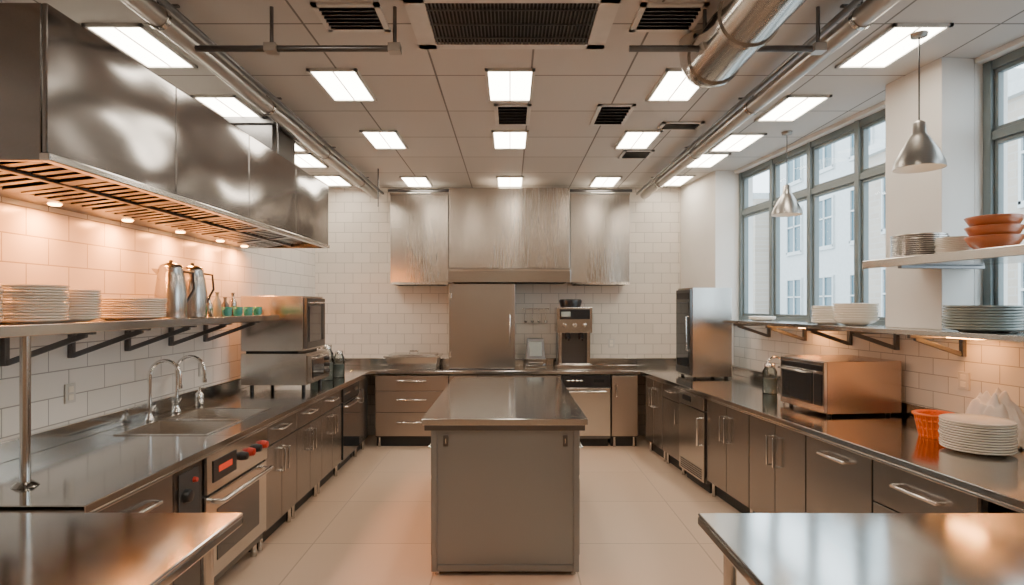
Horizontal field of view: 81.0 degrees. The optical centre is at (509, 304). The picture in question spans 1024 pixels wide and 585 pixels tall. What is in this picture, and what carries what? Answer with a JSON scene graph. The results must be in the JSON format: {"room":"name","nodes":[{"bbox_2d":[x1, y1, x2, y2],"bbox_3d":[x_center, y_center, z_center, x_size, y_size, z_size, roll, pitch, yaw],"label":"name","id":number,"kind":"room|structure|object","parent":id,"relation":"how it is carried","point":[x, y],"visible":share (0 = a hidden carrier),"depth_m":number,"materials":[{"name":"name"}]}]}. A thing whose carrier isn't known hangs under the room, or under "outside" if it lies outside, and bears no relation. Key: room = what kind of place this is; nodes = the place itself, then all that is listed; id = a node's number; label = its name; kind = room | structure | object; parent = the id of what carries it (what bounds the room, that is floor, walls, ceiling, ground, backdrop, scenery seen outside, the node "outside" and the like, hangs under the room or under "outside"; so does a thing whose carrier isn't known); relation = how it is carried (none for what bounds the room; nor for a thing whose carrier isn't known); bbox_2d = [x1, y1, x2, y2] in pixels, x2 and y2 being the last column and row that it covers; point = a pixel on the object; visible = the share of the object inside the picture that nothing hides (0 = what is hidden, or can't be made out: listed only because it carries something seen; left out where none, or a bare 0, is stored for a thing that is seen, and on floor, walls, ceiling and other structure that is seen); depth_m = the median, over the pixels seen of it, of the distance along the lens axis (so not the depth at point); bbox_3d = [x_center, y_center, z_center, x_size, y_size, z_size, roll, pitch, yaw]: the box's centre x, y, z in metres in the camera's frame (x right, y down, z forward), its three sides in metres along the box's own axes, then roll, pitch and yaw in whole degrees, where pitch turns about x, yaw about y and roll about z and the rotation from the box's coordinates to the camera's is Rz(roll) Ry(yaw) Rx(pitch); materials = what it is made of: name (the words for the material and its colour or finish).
{"room":"commercial kitchen","nodes":[
{"label":"commercial kitchen","id":0,"kind":"room"},
{"bbox_2d":[0,0,314,441],"bbox_3d":[-2.575,0.085,3.250,0.150,3.170,8.900,0,0,0],"label":"wall","id":1,"kind":"structure","parent":0,"point":[40,244],"depth_m":3.76,"materials":[{"name":"tile"}]},
{"bbox_2d":[64,383,75,403],"bbox_3d":[-2.491,0.500,3.400,0.015,0.110,0.080,0,0,0],"label":"power outlet","id":2,"kind":"object","parent":1,"relation":"attached to","point":[69,389],"visible":1,"depth_m":3.39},
{"bbox_2d":[0,377,249,463],"bbox_3d":[-2.484,0.720,4.647,0.028,0.100,4.695,0,0,0],"label":"trim","id":3,"kind":"structure","parent":1,"relation":"attached to","point":[56,436],"depth_m":3.64,"materials":[{"name":"metal"}]},
{"bbox_2d":[0,314,278,365],"bbox_3d":[-2.248,0.191,3.550,0.500,0.218,3.300,0,0,0],"label":"steel shelf","id":4,"kind":"object","parent":1,"relation":"attached to","point":[75,331],"visible":0.98,"depth_m":3.38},
{"bbox_2d":[0,284,69,324],"bbox_3d":[-2.260,-0.002,2.800,0.334,0.182,0.334,0,0,5],"label":"plate stack","id":5,"kind":"object","parent":4,"relation":"on","point":[24,304],"visible":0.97,"depth_m":2.70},
{"bbox_2d":[57,289,101,322],"bbox_3d":[-2.299,0.004,3.131,0.282,0.169,0.284,0,0,15],"label":"plate stack","id":6,"kind":"object","parent":4,"relation":"on","point":[84,307],"visible":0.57,"depth_m":3.07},
{"bbox_2d":[98,298,166,320],"bbox_3d":[-2.261,0.024,3.560,0.395,0.130,0.393,0,0,35],"label":"plate stack","id":7,"kind":"object","parent":4,"relation":"on","point":[115,309],"visible":0.88,"depth_m":3.42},
{"bbox_2d":[152,260,195,318],"bbox_3d":[-2.273,-0.106,4.018,0.222,0.390,0.226,0,0,0],"label":"pitcher","id":8,"kind":"object","parent":4,"relation":"on","point":[170,281],"visible":0.95,"depth_m":3.94,"materials":[{"name":"silver metal"}]},
{"bbox_2d":[183,263,214,317],"bbox_3d":[-2.273,-0.106,4.288,0.222,0.390,0.226,0,0,0],"label":"pitcher","id":9,"kind":"object","parent":4,"relation":"on","point":[197,303],"visible":0.76,"depth_m":4.22,"materials":[{"name":"silver metal"}]},
{"bbox_2d":[214,435,748,584],"bbox_3d":[0.423,1.720,3.300,6.245,0.100,9.200,0,0,0],"label":"floor","id":10,"kind":"structure","parent":0,"point":[369,523],"depth_m":4.42,"materials":[{"name":"tile"}]},
{"bbox_2d":[0,513,242,584],"bbox_3d":[-1.735,1.220,1.640,1.490,0.900,1.180,0,0,0],"label":"prep table","id":11,"kind":"object","parent":10,"relation":"on","point":[36,548],"visible":1,"depth_m":1.94,"materials":[{"name":"metal"}]},
{"bbox_2d":[97,475,172,584],"bbox_3d":[-2.040,1.248,2.655,0.861,0.845,0.586,0,0,0],"label":"base cabinet","id":12,"kind":"object","parent":10,"relation":"on","point":[158,497],"visible":0.19,"depth_m":2.75,"materials":[{"name":"metal"}]},
{"bbox_2d":[173,460,201,584],"bbox_3d":[-2.010,1.248,3.092,0.781,0.845,0.275,0,0,0],"label":"control panel","id":13,"kind":"object","parent":10,"relation":"on","point":[187,482],"visible":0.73,"depth_m":3.08,"materials":[{"name":"metal"}]},
{"bbox_2d":[202,427,273,582],"bbox_3d":[-1.982,1.246,3.640,0.835,0.848,0.800,0,0,0],"label":"oven","id":14,"kind":"object","parent":10,"relation":"on","point":[234,476],"visible":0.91,"depth_m":3.61,"materials":[{"name":"metal"}]},
{"bbox_2d":[0,371,369,512],"bbox_3d":[-2.064,0.795,4.647,0.868,0.050,4.695,0,0,0],"label":"countertop","id":15,"kind":"structure","parent":14,"relation":"on","point":[93,473],"depth_m":3.04,"materials":[{"name":"metal"}]},
{"bbox_2d":[10,336,39,489],"bbox_3d":[-2.060,0.445,2.550,0.100,0.648,0.100,0,0,0],"label":"post","id":16,"kind":"object","parent":15,"relation":"on","point":[25,481],"visible":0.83,"depth_m":2.53,"materials":[{"name":"metal"}]},
{"bbox_2d":[144,359,182,421],"bbox_3d":[-2.298,0.563,3.996,0.248,0.412,0.095,0,0,0],"label":"gooseneck faucet","id":17,"kind":"object","parent":15,"relation":"on","point":[149,417],"visible":1,"depth_m":3.97,"materials":[{"name":"silver metal"}]},
{"bbox_2d":[171,355,206,412],"bbox_3d":[-2.298,0.563,4.316,0.248,0.412,0.095,0,0,0],"label":"gooseneck faucet","id":18,"kind":"object","parent":15,"relation":"on","point":[176,409],"visible":0.96,"depth_m":4.29,"materials":[{"name":"silver metal"}]},
{"bbox_2d":[113,408,270,435],"bbox_3d":[-2.060,0.847,4.000,0.560,0.166,0.930,0,0,0],"label":"double sink","id":19,"kind":"object","parent":15,"relation":"in","point":[195,421],"visible":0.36,"depth_m":3.97,"materials":[{"name":"metal"}]},
{"bbox_2d":[241,296,329,391],"bbox_3d":[-2.049,0.344,5.580,0.663,0.849,0.560,0,0,0],"label":"countertop oven","id":20,"kind":"object","parent":15,"relation":"on","point":[283,351],"visible":1,"depth_m":5.30,"materials":[{"name":"silver metal"}]},
{"bbox_2d":[334,351,344,377],"bbox_3d":[-1.820,0.629,6.380,0.120,0.280,0.120,0,0,0],"label":"glass jar","id":21,"kind":"object","parent":15,"relation":"on","point":[339,369],"visible":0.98,"depth_m":6.34,"materials":[{"name":"glass"}]},
{"bbox_2d":[248,412,296,551],"bbox_3d":[-2.041,1.248,4.355,0.858,0.845,0.606,0,0,0],"label":"base cabinet","id":22,"kind":"object","parent":10,"relation":"on","point":[281,482],"visible":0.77,"depth_m":4.35,"materials":[{"name":"metal"}]},
{"bbox_2d":[291,400,321,518],"bbox_3d":[-2.041,1.248,4.970,0.858,0.845,0.616,0,0,0],"label":"base cabinet","id":23,"kind":"object","parent":10,"relation":"on","point":[309,420],"visible":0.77,"depth_m":4.93,"materials":[{"name":"metal"}]},
{"bbox_2d":[317,390,341,493],"bbox_3d":[-2.041,1.248,5.590,0.858,0.845,0.616,0,0,0],"label":"base cabinet","id":24,"kind":"object","parent":10,"relation":"on","point":[331,415],"visible":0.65,"depth_m":5.56,"materials":[{"name":"metal"}]},
{"bbox_2d":[333,381,361,473],"bbox_3d":[-2.009,1.248,6.230,0.822,0.845,0.640,0,0,0],"label":"dishwasher","id":25,"kind":"object","parent":10,"relation":"on","point":[350,398],"visible":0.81,"depth_m":6.18,"materials":[{"name":"metal"}]},
{"bbox_2d":[351,377,367,456],"bbox_3d":[-2.041,1.248,6.770,0.858,0.845,0.416,0,0,0],"label":"base cabinet","id":26,"kind":"object","parent":10,"relation":"on","point":[363,384],"visible":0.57,"depth_m":6.78,"materials":[{"name":"metal"}]},
{"bbox_2d":[375,375,448,446],"bbox_3d":[-1.150,1.248,7.326,0.856,0.845,0.688,0,0,0],"label":"base cabinet","id":27,"kind":"object","parent":10,"relation":"on","point":[401,401],"visible":0.7,"depth_m":7.03,"materials":[{"name":"metal"}]},
{"bbox_2d":[345,365,675,373],"bbox_3d":[-0.014,0.787,7.349,4.968,0.035,0.698,0,0,0],"label":"countertop","id":28,"kind":"structure","parent":27,"relation":"on","point":[374,369],"depth_m":7.05,"materials":[{"name":"metal"}]},
{"bbox_2d":[383,350,442,369],"bbox_3d":[-1.170,0.661,7.310,0.660,0.217,0.420,0,0,0],"label":"hotel pan","id":29,"kind":"object","parent":28,"relation":"on","point":[413,359],"visible":1,"depth_m":7.14,"materials":[{"name":"metal"}]},
{"bbox_2d":[449,284,514,368],"bbox_3d":[-0.338,0.257,7.399,0.795,1.024,0.521,0,0,0],"label":"refrigerator","id":30,"kind":"object","parent":28,"relation":"on","point":[481,316],"visible":1,"depth_m":7.19,"materials":[{"name":"metal"}]},
{"bbox_2d":[524,338,545,368],"bbox_3d":[0.310,0.590,7.362,0.260,0.359,0.275,0,0,0],"label":"kitchen scale","id":31,"kind":"object","parent":28,"relation":"on","point":[535,358],"visible":1,"depth_m":7.27,"materials":[{"name":"metal"}]},
{"bbox_2d":[555,299,592,369],"bbox_3d":[0.770,0.349,7.304,0.420,0.839,0.492,0,0,0],"label":"coffee machine","id":32,"kind":"object","parent":28,"relation":"on","point":[573,322],"visible":1,"depth_m":7.18,"materials":[{"name":"metal"}]},
{"bbox_2d":[422,377,587,574],"bbox_3d":[-0.032,1.183,4.710,1.016,0.975,2.100,0,0,0],"label":"kitchen island","id":33,"kind":"object","parent":10,"relation":"on","point":[505,451],"visible":1,"depth_m":3.70,"materials":[{"name":"metal"}]},
{"bbox_2d":[558,374,610,445],"bbox_3d":[0.895,1.248,7.294,0.570,0.845,0.652,0,0,0],"label":"dishwasher","id":34,"kind":"object","parent":10,"relation":"on","point":[591,392],"visible":0.7,"depth_m":7.01,"materials":[{"name":"metal"}]},
{"bbox_2d":[608,375,637,446],"bbox_3d":[1.345,1.248,7.326,0.306,0.845,0.688,0,0,0],"label":"base cabinet","id":35,"kind":"object","parent":10,"relation":"on","point":[624,388],"visible":0.93,"depth_m":7.03,"materials":[{"name":"metal"}]},
{"bbox_2d":[646,377,666,461],"bbox_3d":[2.008,1.248,6.668,0.938,0.845,0.526,0,0,-6],"label":"base cabinet","id":36,"kind":"object","parent":10,"relation":"on","point":[654,389],"visible":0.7,"depth_m":6.59,"materials":[{"name":"metal"}]},
{"bbox_2d":[663,384,686,474],"bbox_3d":[2.063,1.248,6.153,0.938,0.845,0.491,0,0,-6],"label":"base cabinet","id":37,"kind":"object","parent":10,"relation":"on","point":[671,402],"visible":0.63,"depth_m":6.12,"materials":[{"name":"metal"}]},
{"bbox_2d":[679,390,711,492],"bbox_3d":[2.074,1.248,5.609,0.891,0.845,0.570,0,0,-6],"label":"refrigerator","id":38,"kind":"object","parent":10,"relation":"on","point":[692,408],"visible":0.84,"depth_m":5.50,"materials":[{"name":"metal"}]},
{"bbox_2d":[707,400,754,512],"bbox_3d":[2.191,1.248,4.950,0.938,0.845,0.731,0,0,-6],"label":"base cabinet","id":39,"kind":"object","parent":10,"relation":"on","point":[727,427],"visible":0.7,"depth_m":4.88,"materials":[{"name":"metal"}]},
{"bbox_2d":[641,371,1023,512],"bbox_3d":[2.242,0.795,4.685,0.948,0.050,4.737,0,0,-6],"label":"countertop","id":40,"kind":"structure","parent":39,"relation":"on","point":[894,440],"depth_m":3.49,"materials":[{"name":"metal"}]},
{"bbox_2d":[676,288,731,378],"bbox_3d":[2.050,0.294,6.436,0.493,0.949,0.400,0,0,-6],"label":"refrigerator","id":41,"kind":"object","parent":40,"relation":"on","point":[703,341],"visible":1,"depth_m":6.25,"materials":[{"name":"silver metal"}]},
{"bbox_2d":[762,363,776,393],"bbox_3d":[2.261,0.639,5.221,0.120,0.260,0.120,0,0,-6],"label":"glass carafe","id":42,"kind":"object","parent":40,"relation":"on","point":[769,385],"visible":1,"depth_m":5.19,"materials":[{"name":"glass"}]},
{"bbox_2d":[778,355,900,415],"bbox_3d":[2.386,0.580,4.410,0.623,0.379,0.540,0,0,-6],"label":"microwave oven","id":43,"kind":"object","parent":40,"relation":"on","point":[829,385],"visible":1,"depth_m":4.16,"materials":[{"name":"silver metal"}]},
{"bbox_2d":[911,409,952,439],"bbox_3d":[2.484,0.699,3.505,0.232,0.142,0.232,0,0,-6],"label":"basket","id":44,"kind":"object","parent":40,"relation":"on","point":[927,425],"visible":0.59,"depth_m":3.48,"materials":[{"name":"plastic"}]},
{"bbox_2d":[938,413,1018,455],"bbox_3d":[2.460,0.684,3.161,0.334,0.169,0.334,0,0,-1],"label":"plate stack","id":45,"kind":"object","parent":40,"relation":"on","point":[976,434],"visible":1,"depth_m":3.07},
{"bbox_2d":[965,388,1023,448],"bbox_3d":[2.729,0.615,3.380,0.180,0.304,0.416,0,0,-6],"label":"pile","id":46,"kind":"object","parent":40,"relation":"on","point":[999,404],"visible":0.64,"depth_m":3.31,"materials":[{"name":"white fabric"}]},
{"bbox_2d":[749,415,806,512],"bbox_3d":[2.268,1.248,4.224,0.938,0.845,0.711,0,0,-6],"label":"base cabinet","id":47,"kind":"object","parent":10,"relation":"on","point":[777,454],"visible":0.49,"depth_m":4.14,"materials":[{"name":"metal"}]},
{"bbox_2d":[806,436,876,512],"bbox_3d":[2.336,1.248,3.568,0.941,0.845,0.591,0,0,-6],"label":"base cabinet","id":48,"kind":"object","parent":10,"relation":"on","point":[838,480],"visible":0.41,"depth_m":3.52,"materials":[{"name":"metal"}]},
{"bbox_2d":[698,513,1023,584],"bbox_3d":[1.698,1.220,1.637,2.005,0.900,1.175,0,0,0],"label":"prep table","id":49,"kind":"object","parent":10,"relation":"on","point":[764,548],"visible":1,"depth_m":1.91,"materials":[{"name":"metal"}]},
{"bbox_2d":[873,460,1019,512],"bbox_3d":[2.402,1.248,2.946,0.941,0.845,0.641,0,0,-6],"label":"base cabinet","id":50,"kind":"object","parent":10,"relation":"on","point":[895,490],"visible":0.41,"depth_m":2.91,"materials":[{"name":"metal"}]},
{"bbox_2d":[315,188,680,434],"bbox_3d":[-0.035,0.085,7.775,5.230,3.170,0.150,0,0,0],"label":"wall","id":51,"kind":"structure","parent":0,"point":[367,316],"depth_m":7.70,"materials":[{"name":"tile"}]},
{"bbox_2d":[390,193,450,285],"bbox_3d":[-1.107,-0.807,7.505,0.713,1.126,0.379,0,0,0],"label":"wall cabinet","id":52,"kind":"object","parent":51,"relation":"attached to","point":[419,222],"visible":0.85,"depth_m":7.32,"materials":[{"name":"metal"}]},
{"bbox_2d":[329,358,675,364],"bbox_3d":[-0.140,0.725,7.684,4.640,0.090,0.028,0,0,0],"label":"trim","id":53,"kind":"structure","parent":51,"relation":"attached to","point":[348,361],"depth_m":7.67,"materials":[{"name":"metal"}]},
{"bbox_2d":[448,188,570,283],"bbox_3d":[-0.007,-0.827,7.389,1.455,1.126,0.611,0,0,0],"label":"range hood","id":54,"kind":"object","parent":51,"relation":"attached to","point":[497,235],"visible":0.98,"depth_m":7.12,"materials":[{"name":"metal"}]},
{"bbox_2d":[568,193,629,285],"bbox_3d":[1.100,-0.807,7.505,0.728,1.126,0.379,0,0,0],"label":"wall cabinet","id":55,"kind":"object","parent":51,"relation":"attached to","point":[599,222],"visible":0.88,"depth_m":7.32,"materials":[{"name":"metal"}]},
{"bbox_2d":[388,189,631,191],"bbox_3d":[0.000,-1.450,7.620,3.100,0.038,0.040,0,0,0],"label":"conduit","id":56,"kind":"object","parent":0,"point":[389,190],"depth_m":7.60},
{"bbox_2d":[2,0,1023,187],"bbox_3d":[0.448,-1.550,3.300,6.295,0.100,9.200,0,0,0],"label":"ceiling","id":57,"kind":"structure","parent":0,"point":[436,100],"depth_m":4.10,"materials":[{"name":"tile"}]},
{"bbox_2d":[81,23,197,68],"bbox_3d":[-2.120,-1.492,3.480,0.320,0.015,0.580,0,0,0],"label":"ceiling light panel","id":58,"kind":"object","parent":57,"relation":"attached to","point":[138,42],"depth_m":3.44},
{"bbox_2d":[0,3,329,247],"bbox_3d":[-2.089,-0.815,3.910,0.802,0.590,3.420,0,0,0],"label":"hood","id":59,"kind":"object","parent":57,"relation":"hanging from","point":[87,128],"visible":1,"depth_m":2.82,"materials":[{"name":"metal"}]},
{"bbox_2d":[224,116,299,164],"bbox_3d":[-2.090,-1.305,5.000,0.480,0.388,0.560,0,0,0],"label":"duct","id":60,"kind":"object","parent":59,"relation":"on","point":[264,129],"visible":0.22,"depth_m":4.75,"materials":[{"name":"metal"}]},
{"bbox_2d":[190,95,261,117],"bbox_3d":[-2.120,-1.492,4.570,0.320,0.015,0.580,0,0,0],"label":"ceiling light panel","id":61,"kind":"object","parent":57,"relation":"attached to","point":[224,106],"depth_m":4.49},
{"bbox_2d":[120,0,383,198],"bbox_3d":[-1.675,-1.416,4.050,0.163,0.166,7.100,0,0,0],"label":"ceiling pipe","id":62,"kind":"object","parent":57,"relation":"hanging from","point":[156,15],"depth_m":3.63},
{"bbox_2d":[194,6,401,54],"bbox_3d":[-1.065,-1.385,3.020,1.030,0.229,0.060,0,0,0],"label":"conduit","id":63,"kind":"object","parent":57,"relation":"hanging from","point":[270,48],"depth_m":3.01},
{"bbox_2d":[295,153,328,167],"bbox_3d":[-2.120,-1.492,6.200,0.320,0.015,0.580,0,0,0],"label":"ceiling light panel","id":64,"kind":"object","parent":57,"relation":"attached to","point":[302,160],"depth_m":6.24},
{"bbox_2d":[312,175,352,185],"bbox_3d":[-2.120,-1.492,7.200,0.320,0.015,0.580,0,0,0],"label":"ceiling light panel","id":65,"kind":"object","parent":57,"relation":"attached to","point":[329,180],"depth_m":7.19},
{"bbox_2d":[306,68,376,101],"bbox_3d":[-1.130,-1.492,4.090,0.320,0.015,0.580,0,0,0],"label":"ceiling light panel","id":66,"kind":"object","parent":57,"relation":"attached to","point":[340,84],"depth_m":4.06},
{"bbox_2d":[310,2,390,31],"bbox_3d":[-0.820,-1.488,3.120,0.340,0.022,0.300,0,0,0],"label":"ceiling vent","id":67,"kind":"object","parent":57,"relation":"attached to","point":[335,16],"depth_m":3.10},
{"bbox_2d":[359,130,407,148],"bbox_3d":[-1.130,-1.492,5.430,0.320,0.015,0.580,0,0,0],"label":"ceiling light panel","id":68,"kind":"object","parent":57,"relation":"attached to","point":[378,139],"depth_m":5.41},
{"bbox_2d":[399,176,432,186],"bbox_3d":[-1.130,-1.492,7.270,0.320,0.015,0.580,0,0,0],"label":"ceiling light panel","id":69,"kind":"object","parent":57,"relation":"in","point":[410,181],"depth_m":7.25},
{"bbox_2d":[485,68,534,101],"bbox_3d":[0.000,-1.492,4.090,0.320,0.015,0.580,0,0,0],"label":"ceiling light panel","id":70,"kind":"object","parent":57,"relation":"attached to","point":[502,84],"depth_m":4.06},
{"bbox_2d":[491,130,528,148],"bbox_3d":[0.000,-1.492,5.430,0.320,0.015,0.580,0,0,0],"label":"ceiling light panel","id":71,"kind":"object","parent":57,"relation":"attached to","point":[501,139],"depth_m":5.41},
{"bbox_2d":[496,176,523,186],"bbox_3d":[0.000,-1.492,7.270,0.320,0.015,0.580,0,0,0],"label":"ceiling light panel","id":72,"kind":"object","parent":57,"relation":"in","point":[502,181],"depth_m":7.25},
{"bbox_2d":[403,0,620,48],"bbox_3d":[0.010,-1.489,3.175,1.060,0.020,0.590,0,0,0],"label":"ceiling vent","id":73,"kind":"object","parent":57,"relation":"in","point":[436,24],"visible":1,"depth_m":3.17,"materials":[{"name":"metal"}]},
{"bbox_2d":[494,104,530,124],"bbox_3d":[0.020,-1.488,4.720,0.280,0.022,0.500,0,0,0],"label":"ceiling vent","id":74,"kind":"object","parent":57,"relation":"in","point":[505,114],"depth_m":4.68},
{"bbox_2d":[589,176,622,186],"bbox_3d":[1.150,-1.492,7.270,0.320,0.015,0.580,0,0,0],"label":"ceiling light panel","id":75,"kind":"object","parent":57,"relation":"in","point":[598,181],"depth_m":7.25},
{"bbox_2d":[590,104,635,124],"bbox_3d":[0.800,-1.488,4.720,0.280,0.022,0.500,0,0,0],"label":"ceiling vent","id":76,"kind":"object","parent":57,"relation":"in","point":[605,114],"depth_m":4.68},
{"bbox_2d":[618,150,654,158],"bbox_3d":[1.250,-1.488,5.950,0.300,0.022,0.300,0,0,0],"label":"ceiling vent","id":77,"kind":"object","parent":57,"relation":"in","point":[626,154],"depth_m":5.90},
{"bbox_2d":[614,130,662,148],"bbox_3d":[1.150,-1.492,5.430,0.320,0.015,0.580,0,0,0],"label":"ceiling light panel","id":78,"kind":"object","parent":57,"relation":"in","point":[630,139],"depth_m":5.41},
{"bbox_2d":[629,2,709,31],"bbox_3d":[0.820,-1.488,3.120,0.340,0.022,0.300,0,0,0],"label":"ceiling vent","id":79,"kind":"object","parent":57,"relation":"in","point":[650,16],"depth_m":3.10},
{"bbox_2d":[646,68,700,101],"bbox_3d":[1.150,-1.492,4.090,0.320,0.015,0.580,0,0,0],"label":"ceiling light panel","id":80,"kind":"object","parent":57,"relation":"in","point":[673,86],"depth_m":4.13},
{"bbox_2d":[664,175,695,185],"bbox_3d":[1.980,-1.492,7.200,0.320,0.015,0.580,0,0,0],"label":"ceiling light panel","id":81,"kind":"object","parent":57,"relation":"in","point":[679,180],"depth_m":7.19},
{"bbox_2d":[657,121,704,129],"bbox_3d":[1.420,-1.488,5.000,0.340,0.022,0.200,0,0,0],"label":"ceiling vent","id":82,"kind":"object","parent":57,"relation":"in","point":[665,125],"depth_m":4.95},
{"bbox_2d":[686,153,730,167],"bbox_3d":[2.020,-1.492,6.200,0.320,0.015,0.580,0,0,0],"label":"ceiling light panel","id":83,"kind":"object","parent":57,"relation":"in","point":[707,160],"depth_m":6.19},
{"bbox_2d":[629,6,826,54],"bbox_3d":[1.090,-1.385,3.020,0.980,0.229,0.060,0,0,0],"label":"conduit","id":84,"kind":"object","parent":57,"relation":"hanging from","point":[817,48],"depth_m":3.01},
{"bbox_2d":[708,133,766,151],"bbox_3d":[2.080,-1.492,5.520,0.320,0.015,0.580,0,0,0],"label":"ceiling light panel","id":85,"kind":"object","parent":57,"relation":"in","point":[733,142],"depth_m":5.51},
{"bbox_2d":[679,0,806,88],"bbox_3d":[1.100,-1.355,2.065,0.298,0.349,2.930,0,0,0],"label":"duct","id":86,"kind":"object","parent":57,"relation":"attached to","point":[737,29],"visible":0.94,"depth_m":2.77,"materials":[{"name":"metal"}]},
{"bbox_2d":[636,0,899,198],"bbox_3d":[1.675,-1.416,4.050,0.163,0.166,7.100,0,0,0],"label":"ceiling pipe","id":87,"kind":"object","parent":57,"relation":"hanging from","point":[863,15],"depth_m":3.66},
{"bbox_2d":[771,131,802,216],"bbox_3d":[2.400,-1.139,5.200,0.250,0.719,0.250,0,0,0],"label":"pendant lamp","id":88,"kind":"object","parent":57,"relation":"hanging from","point":[787,205],"visible":1,"depth_m":5.16,"materials":[{"name":"metal"}]},
{"bbox_2d":[754,95,831,121],"bbox_3d":[2.140,-1.492,4.570,0.320,0.015,0.580,0,0,0],"label":"ceiling light panel","id":89,"kind":"object","parent":57,"relation":"in","point":[790,108],"depth_m":4.53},
{"bbox_2d":[835,23,953,68],"bbox_3d":[2.200,-1.492,3.480,0.320,0.015,0.580,0,0,0],"label":"ceiling light panel","id":90,"kind":"object","parent":57,"relation":"in","point":[894,43],"depth_m":3.46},
{"bbox_2d":[892,30,946,173],"bbox_3d":[2.250,-1.125,3.300,0.250,0.749,0.250,0,0,0],"label":"pendant lamp","id":91,"kind":"object","parent":57,"relation":"hanging from","point":[920,153],"visible":1,"depth_m":3.27,"materials":[{"name":"metal"}]},
{"bbox_2d":[732,36,1023,413],"bbox_3d":[2.983,0.085,3.262,0.221,3.170,8.950,0,0,-6],"label":"wall","id":92,"kind":"structure","parent":0,"point":[929,375],"depth_m":3.99,"materials":[{"name":"tile"}]},
{"bbox_2d":[681,170,733,364],"bbox_3d":[2.343,-0.415,7.191,0.219,2.170,1.000,0,0,-6],"label":"pilaster","id":93,"kind":"object","parent":92,"relation":"attached to","point":[707,202],"visible":0.65,"depth_m":6.83,"materials":[{"name":"white paint"}]},
{"bbox_2d":[739,109,884,325],"bbox_3d":[2.738,-0.645,5.423,0.090,1.650,2.600,0,0,-6],"label":"window","id":94,"kind":"structure","parent":92,"relation":"in","point":[862,175],"depth_m":5.39,"materials":[{"name":"paint"}]},
{"bbox_2d":[732,366,953,417],"bbox_3d":[2.720,0.725,4.536,0.031,0.090,4.340,0,0,-6],"label":"trim","id":95,"kind":"structure","parent":92,"relation":"attached to","point":[906,408],"depth_m":5.84,"materials":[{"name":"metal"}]},
{"bbox_2d":[723,320,1023,356],"bbox_3d":[2.531,0.235,4.471,0.418,0.170,3.250,0,0,-6],"label":"steel shelf","id":96,"kind":"object","parent":92,"relation":"attached to","point":[917,334],"visible":1,"depth_m":4.19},
{"bbox_2d":[811,306,840,323],"bbox_3d":[2.480,0.077,4.672,0.244,0.143,0.244,0,0,29],"label":"plate stack","id":97,"kind":"object","parent":96,"relation":"on","point":[821,314],"visible":0.68,"depth_m":4.59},
{"bbox_2d":[832,303,879,325],"bbox_3d":[2.514,0.068,4.363,0.300,0.162,0.300,0,0,-6],"label":"bowls","id":98,"kind":"object","parent":96,"relation":"on","point":[849,314],"visible":1,"depth_m":4.25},
{"bbox_2d":[941,305,1023,332],"bbox_3d":[2.633,0.075,3.341,0.373,0.147,0.374,0,0,-31],"label":"plate stack","id":99,"kind":"object","parent":96,"relation":"on","point":[962,318],"visible":1,"depth_m":3.20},
{"bbox_2d":[885,57,973,329],"bbox_3d":[2.696,-0.675,3.875,0.219,1.649,0.470,0,0,-6],"label":"pilaster","id":100,"kind":"object","parent":92,"relation":"attached to","point":[940,200],"visible":0.87,"depth_m":3.71,"materials":[{"name":"white paint"}]},
{"bbox_2d":[862,244,1023,268],"bbox_3d":[2.598,-0.245,2.894,0.602,0.060,1.800,0,0,-6],"label":"steel shelf","id":101,"kind":"object","parent":92,"relation":"attached to","point":[974,258],"visible":1,"depth_m":3.24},
{"bbox_2d":[890,232,949,257],"bbox_3d":[2.419,-0.339,3.548,0.294,0.145,0.294,0,0,-11],"label":"plate stack","id":102,"kind":"object","parent":101,"relation":"on","point":[903,245],"visible":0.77,"depth_m":3.45,"materials":[{"name":"metal"}]},
{"bbox_2d":[934,236,971,252],"bbox_3d":[2.444,-0.318,3.299,0.186,0.104,0.184,0,0,39],"label":"plate stack","id":103,"kind":"object","parent":101,"relation":"on","point":[952,243],"visible":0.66,"depth_m":3.24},
{"bbox_2d":[964,213,1023,248],"bbox_3d":[2.471,-0.358,3.062,0.250,0.184,0.250,0,0,-6],"label":"bowls","id":104,"kind":"object","parent":101,"relation":"on","point":[1004,229],"visible":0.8,"depth_m":2.98,"materials":[{"name":"ceramic"}]},
{"bbox_2d":[958,371,969,389],"bbox_3d":[2.814,0.470,3.721,0.015,0.110,0.080,0,0,-6],"label":"power outlet","id":105,"kind":"object","parent":92,"relation":"attached to","point":[963,377],"visible":1,"depth_m":3.71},
{"bbox_2d":[983,47,1023,331],"bbox_3d":[3.048,-0.645,2.504,0.090,1.650,2.330,0,0,-6],"label":"window","id":106,"kind":"structure","parent":92,"relation":"in","point":[996,133],"depth_m":3.60,"materials":[{"name":"paint"}]},
{"label":"outside","id":107,"kind":"structure","parent":0,"visible":0},
{"bbox_3d":[21.850,2.025,25.000,36.300,0.090,70.000,0,0,0],"label":"ground","id":108,"kind":"structure","parent":107,"visible":0},
{"bbox_2d":[753,193,768,313],"bbox_3d":[15.200,-1.830,38.050,6.200,7.600,15.900,0,0,0],"label":"building","id":109,"kind":"structure","parent":108,"relation":"on","point":[761,221],"depth_m":30.10,"materials":[{"name":"brick"}]},
{"bbox_2d":[780,68,1023,314],"bbox_3d":[15.900,-3.080,25.300,6.200,10.100,9.400,0,0,0],"label":"building","id":110,"kind":"structure","parent":108,"relation":"on","point":[836,160],"depth_m":24.61,"materials":[{"name":"stone"}]},
{"bbox_2d":[869,77,1023,316],"bbox_3d":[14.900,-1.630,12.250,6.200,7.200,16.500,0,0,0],"label":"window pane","id":111,"kind":"structure","parent":108,"relation":"on","point":[1016,88],"depth_m":14.41,"materials":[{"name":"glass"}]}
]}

